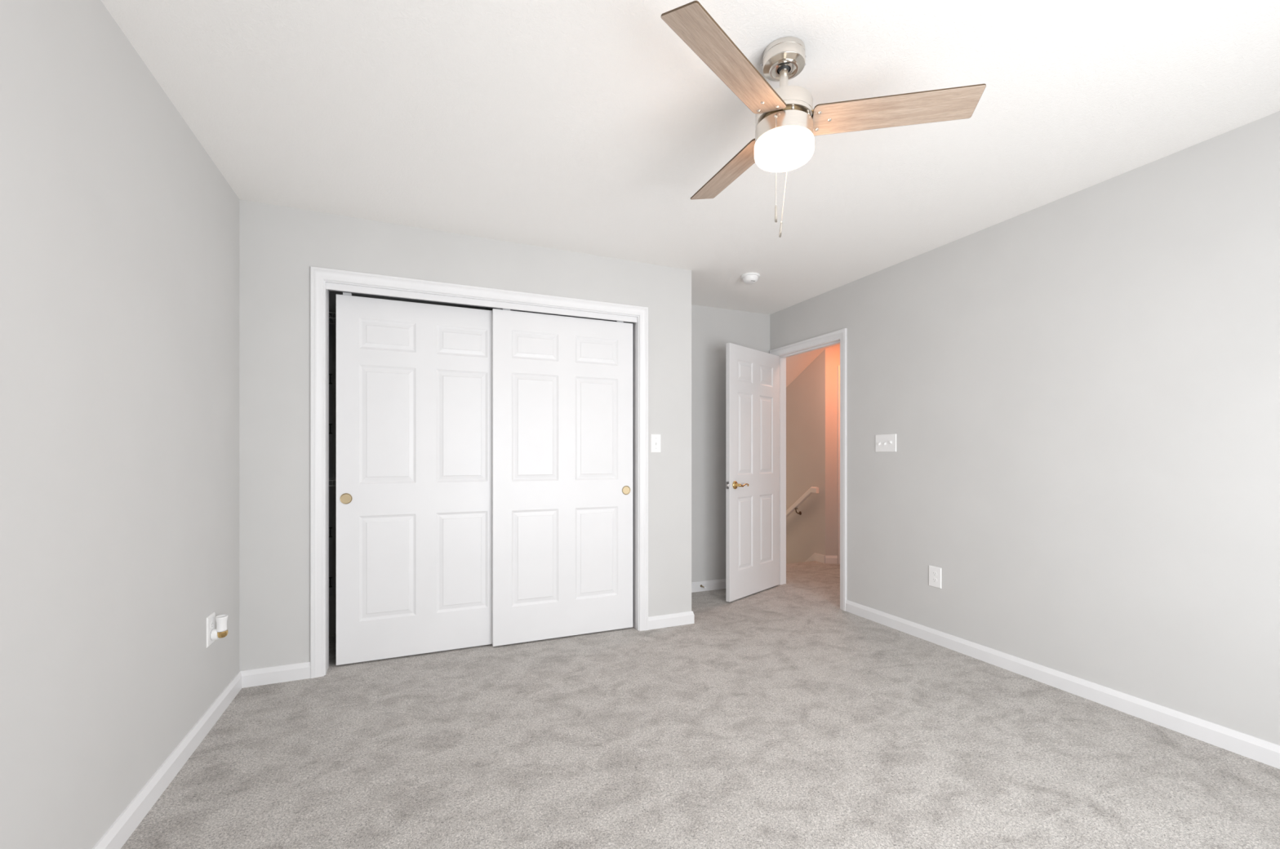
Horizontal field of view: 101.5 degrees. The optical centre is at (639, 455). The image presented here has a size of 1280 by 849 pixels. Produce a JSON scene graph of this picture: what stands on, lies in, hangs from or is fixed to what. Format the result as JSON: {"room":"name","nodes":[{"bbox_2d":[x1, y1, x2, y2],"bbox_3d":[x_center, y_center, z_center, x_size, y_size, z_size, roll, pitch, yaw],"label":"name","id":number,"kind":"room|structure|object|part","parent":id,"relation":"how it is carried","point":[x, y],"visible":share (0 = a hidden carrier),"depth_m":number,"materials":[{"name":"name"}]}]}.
{"room":"empty bedroom","nodes":[
{"label":"empty bedroom","id":0,"kind":"room"},
{"bbox_2d":[0,0,239,848],"bbox_3d":[-1.466,-0.059,1.224,0.100,2.440,4.619,0,0,-23],"label":"wall","id":1,"kind":"structure","parent":0,"point":[119,230],"depth_m":1.48,"materials":[{"name":"paint"}]},
{"bbox_2d":[92,671,241,848],"bbox_3d":[-1.276,1.119,0.923,0.014,0.083,3.677,0,0,-23],"label":"baseboard","id":2,"kind":"structure","parent":1,"relation":"attached to","point":[124,826],"depth_m":1.82,"materials":[{"name":"white paint"}]},
{"bbox_2d":[206,612,215,648],"bbox_3d":[-1.841,0.749,2.244,0.008,0.128,0.090,0,0,-23],"label":"wall outlet","id":3,"kind":"object","parent":1,"relation":"attached to","point":[211,620],"visible":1,"depth_m":2.23,"materials":[{"name":"white plastic"}]},
{"bbox_2d":[210,614,228,640],"bbox_3d":[-1.815,0.746,2.260,0.054,0.100,0.051,0,0,-23],"label":"night light","id":4,"kind":"object","parent":3,"relation":"attached to","point":[221,631],"visible":1,"depth_m":2.25,"materials":[{"name":"white plastic"}]},
{"bbox_3d":[-1.810,0.728,2.262,0.043,0.062,0.051,0,0,-23],"label":"lamp shade","id":5,"kind":"part","parent":4,"relation":"part of","materials":[{"name":"white plastic"}]},
{"bbox_2d":[239,199,691,671],"bbox_3d":[-0.964,-0.059,3.446,2.562,2.440,0.722,0,0,-23],"label":"wall","id":6,"kind":"structure","parent":0,"point":[279,245],"depth_m":2.73,"materials":[{"name":"paint"}]},
{"bbox_2d":[240,662,310,688],"bbox_3d":[-1.858,1.119,2.665,0.306,0.083,0.014,0,0,-23],"label":"baseboard","id":7,"kind":"structure","parent":6,"relation":"attached to","point":[299,671],"depth_m":2.66,"materials":[{"name":"white paint"}]},
{"bbox_2d":[328,311,336,324],"bbox_3d":[-1.095,-0.838,3.608,2.444,0.039,0.307,0,0,-23],"label":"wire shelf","id":8,"kind":"object","parent":6,"relation":"attached to","point":[333,313],"visible":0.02,"depth_m":3.13,"materials":[{"name":"metal"}]},
{"bbox_2d":[328,478,336,486],"bbox_3d":[-1.095,0.167,3.608,2.444,0.039,0.307,0,0,-23],"label":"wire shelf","id":9,"kind":"object","parent":6,"relation":"attached to","point":[329,478],"visible":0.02,"depth_m":3.13,"materials":[{"name":"metal"}]},
{"bbox_2d":[336,292,499,665],"bbox_3d":[-1.251,0.120,3.051,0.910,2.062,0.037,0,0,-23],"label":"door","id":10,"kind":"structure","parent":6,"relation":"in","point":[414,380],"depth_m":3.01,"materials":[{"name":"white paint"}]},
{"bbox_3d":[-1.618,0.239,2.877,0.060,0.060,0.002,0,0,-23],"label":"finger pull","id":11,"kind":"part","parent":10,"relation":"part of","materials":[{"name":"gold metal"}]},
{"bbox_2d":[310,266,648,678],"bbox_3d":[-0.855,0.089,3.152,1.922,2.144,0.132,0,0,-23],"label":"door frame","id":12,"kind":"structure","parent":6,"relation":"attached to","point":[317,274],"depth_m":2.85,"materials":[{"name":"white paint"}]},
{"bbox_2d":[325,282,637,323],"bbox_3d":[-0.857,-0.900,3.158,1.790,0.034,0.074,0,0,-23],"label":"closet track","id":13,"kind":"object","parent":6,"relation":"attached to","point":[330,286],"visible":1,"depth_m":3.07,"materials":[{"name":"white metal"}]},
{"bbox_2d":[492,308,632,646],"bbox_3d":[-0.471,0.123,3.334,0.910,2.055,0.037,0,0,-23],"label":"door","id":14,"kind":"structure","parent":13,"relation":"hanging from","point":[562,385],"depth_m":3.31,"materials":[{"name":"white paint"}]},
{"bbox_3d":[-0.091,0.233,3.477,0.060,0.060,0.002,0,0,-23],"label":"finger pull","id":15,"kind":"part","parent":14,"relation":"part of","materials":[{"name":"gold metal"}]},
{"bbox_2d":[650,434,661,453],"bbox_3d":[0.110,-0.080,3.499,0.074,0.125,0.020,0,0,-23],"label":"light switch","id":16,"kind":"object","parent":6,"relation":"attached to","point":[655,439],"visible":1,"depth_m":3.50,"materials":[{"name":"white plastic"}]},
{"bbox_2d":[648,610,694,630],"bbox_3d":[0.071,1.119,3.878,0.348,0.083,0.736,0,0,-23],"label":"baseboard","id":17,"kind":"structure","parent":6,"relation":"attached to","point":[688,617],"depth_m":3.54,"materials":[{"name":"white paint"}]},
{"bbox_2d":[328,290,769,634],"bbox_3d":[-0.571,-0.059,4.059,3.766,2.440,0.100,0,0,-23],"label":"wall","id":18,"kind":"structure","parent":0,"point":[712,327],"depth_m":4.50,"materials":[{"name":"paint"}]},
{"bbox_2d":[328,310,333,595],"bbox_3d":[-2.006,-0.014,3.386,0.024,1.850,0.016,0,0,-23],"label":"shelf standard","id":19,"kind":"object","parent":18,"relation":"attached to","point":[331,326],"visible":0.74,"depth_m":3.39,"materials":[{"name":"metal"}]},
{"bbox_2d":[691,578,725,592],"bbox_3d":[0.630,1.119,4.508,1.203,0.083,0.014,0,0,-23],"label":"baseboard","id":20,"kind":"structure","parent":18,"relation":"attached to","point":[713,584],"depth_m":4.49,"materials":[{"name":"white paint"}]},
{"bbox_2d":[101,0,1279,314],"bbox_3d":[0.320,-1.329,1.983,3.980,0.100,4.619,0,0,-23],"label":"ceiling","id":21,"kind":"structure","parent":0,"point":[586,126],"depth_m":1.92,"materials":[{"name":"white paint"}]},
{"bbox_2d":[741,272,759,284],"bbox_3d":[0.786,-1.254,3.719,0.134,0.050,0.134,0,0,-23],"label":"smoke detector","id":22,"kind":"object","parent":21,"relation":"attached to","point":[748,277],"visible":1,"depth_m":3.68,"materials":[{"name":"white plastic"}]},
{"bbox_2d":[661,0,986,237],"bbox_3d":[0.402,-0.993,1.747,1.016,0.574,0.916,0,0,-23],"label":"ceiling fan","id":23,"kind":"object","parent":21,"relation":"hanging from","point":[787,122],"visible":1,"depth_m":1.58,"materials":[{"name":"brown wood"}]},
{"bbox_3d":[0.342,-1.063,1.961,0.112,0.006,0.472,-13,7,-20],"label":"blade","id":24,"kind":"part","parent":23,"relation":"part of","materials":[{"name":"brown wood"}]},
{"bbox_3d":[0.245,-1.056,1.417,0.112,0.006,0.473,18,11,40],"label":"blade","id":25,"kind":"part","parent":23,"relation":"part of","materials":[{"name":"brown wood"}]},
{"bbox_3d":[0.411,-0.890,1.580,0.003,0.274,0.003,0,0,-23],"label":"pull chain","id":26,"kind":"part","parent":23,"relation":"part of","materials":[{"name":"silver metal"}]},
{"bbox_3d":[0.411,-0.730,1.580,0.009,0.052,0.009,0,0,-23],"label":"chain pull","id":27,"kind":"part","parent":23,"relation":"part of","materials":[{"name":"silver metal"}]},
{"bbox_3d":[0.470,-0.756,1.749,0.011,0.054,0.010,0,0,-23],"label":"chain pull","id":28,"kind":"part","parent":23,"relation":"part of","materials":[{"name":"silver metal"}]},
{"bbox_3d":[0.486,-0.905,1.744,0.029,0.251,0.003,0,0,18],"label":"pull chain","id":29,"kind":"part","parent":23,"relation":"part of","materials":[{"name":"silver metal"}]},
{"bbox_3d":[0.457,-0.964,1.660,0.184,0.054,0.184,0,0,-23],"label":"glass globe","id":30,"kind":"part","parent":23,"relation":"part of","materials":[{"name":"white glass"}]},
{"bbox_3d":[0.773,-1.052,1.598,0.473,0.006,0.112,0,-14,11],"label":"blade","id":31,"kind":"part","parent":23,"relation":"part of","materials":[{"name":"brown wood"}]},
{"bbox_2d":[120,560,1279,848],"bbox_3d":[1.294,1.221,2.680,6.320,0.120,5.140,0,0,-23],"label":"floor","id":32,"kind":"structure","parent":0,"point":[783,717],"depth_m":1.99,"materials":[{"name":"grey carpet"}]},
{"bbox_2d":[786,348,825,564],"bbox_3d":[1.526,1.241,6.837,0.100,5.040,2.610,0,0,-23],"label":"wall","id":33,"kind":"structure","parent":0,"point":[806,394],"depth_m":5.89,"materials":[{"name":"paint"}]},
{"bbox_2d":[786,486,818,517],"bbox_3d":[1.546,1.060,6.555,0.085,1.433,1.985,0,0,-23],"label":"handrail","id":34,"kind":"object","parent":33,"relation":"attached to","point":[813,489],"visible":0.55,"depth_m":5.85,"materials":[{"name":"white paint"}]},
{"bbox_2d":[804,553,825,563],"bbox_3d":[1.494,2.186,6.769,0.013,2.217,2.510,0,0,-23],"label":"baseboard","id":35,"kind":"structure","parent":33,"relation":"attached to","point":[815,557],"depth_m":5.71,"materials":[{"name":"white paint"}]},
{"bbox_2d":[786,343,839,386],"bbox_3d":[1.313,-0.571,6.611,1.470,1.616,2.860,0,0,-23],"label":"ceiling","id":36,"kind":"structure","parent":0,"point":[796,364],"depth_m":5.77,"materials":[{"name":"white paint"}]},
{"bbox_2d":[825,344,839,555],"bbox_3d":[2.644,-0.059,5.601,1.300,2.440,0.127,0,0,7],"label":"wall","id":37,"kind":"structure","parent":0,"point":[832,353],"depth_m":5.61,"materials":[{"name":"paint"}]},
{"bbox_2d":[825,555,837,564],"bbox_3d":[2.052,1.119,5.602,0.125,0.083,0.014,0,0,7],"label":"baseboard","id":38,"kind":"structure","parent":37,"relation":"attached to","point":[828,559],"depth_m":5.60,"materials":[{"name":"white paint"}]},
{"bbox_2d":[837,365,839,564],"bbox_3d":[2.561,0.100,5.538,0.892,2.121,0.018,0,0,7],"label":"door frame","id":39,"kind":"structure","parent":37,"relation":"attached to","point":[838,366],"depth_m":5.58,"materials":[{"name":"white paint"}]},
{"bbox_2d":[769,111,1279,745],"bbox_3d":[2.098,-0.059,2.739,0.115,2.440,4.619,0,0,-23],"label":"wall","id":40,"kind":"structure","parent":0,"point":[1078,392],"depth_m":2.48,"materials":[{"name":"paint"}]},
{"bbox_2d":[725,342,779,602],"bbox_3d":[0.968,0.134,4.369,0.129,2.030,0.795,0,0,44],"label":"door","id":41,"kind":"structure","parent":40,"relation":"in","point":[752,375],"depth_m":4.32,"materials":[{"name":"white paint"}]},
{"bbox_2d":[769,328,846,611],"bbox_3d":[1.410,0.107,4.336,0.133,2.108,0.909,0,0,-23],"label":"door frame","id":42,"kind":"structure","parent":40,"relation":"attached to","point":[842,334],"depth_m":4.14,"materials":[{"name":"white paint"}]},
{"bbox_2d":[875,434,896,452],"bbox_3d":[1.672,-0.083,3.569,0.020,0.120,0.173,0,0,-23],"label":"light switch","id":43,"kind":"object","parent":40,"relation":"attached to","point":[883,442],"visible":1,"depth_m":3.56,"materials":[{"name":"white plastic"}]},
{"bbox_2d":[928,565,941,588],"bbox_3d":[1.823,0.752,3.231,0.008,0.128,0.085,0,0,-23],"label":"wall outlet","id":44,"kind":"object","parent":40,"relation":"attached to","point":[935,572],"visible":1,"depth_m":3.23,"materials":[{"name":"white plastic"}]},
{"bbox_2d":[845,600,1279,768],"bbox_3d":[2.216,1.119,2.297,0.014,0.083,3.474,0,0,-23],"label":"baseboard","id":45,"kind":"structure","parent":40,"relation":"attached to","point":[1251,747],"depth_m":2.45,"materials":[{"name":"white paint"}]}
]}

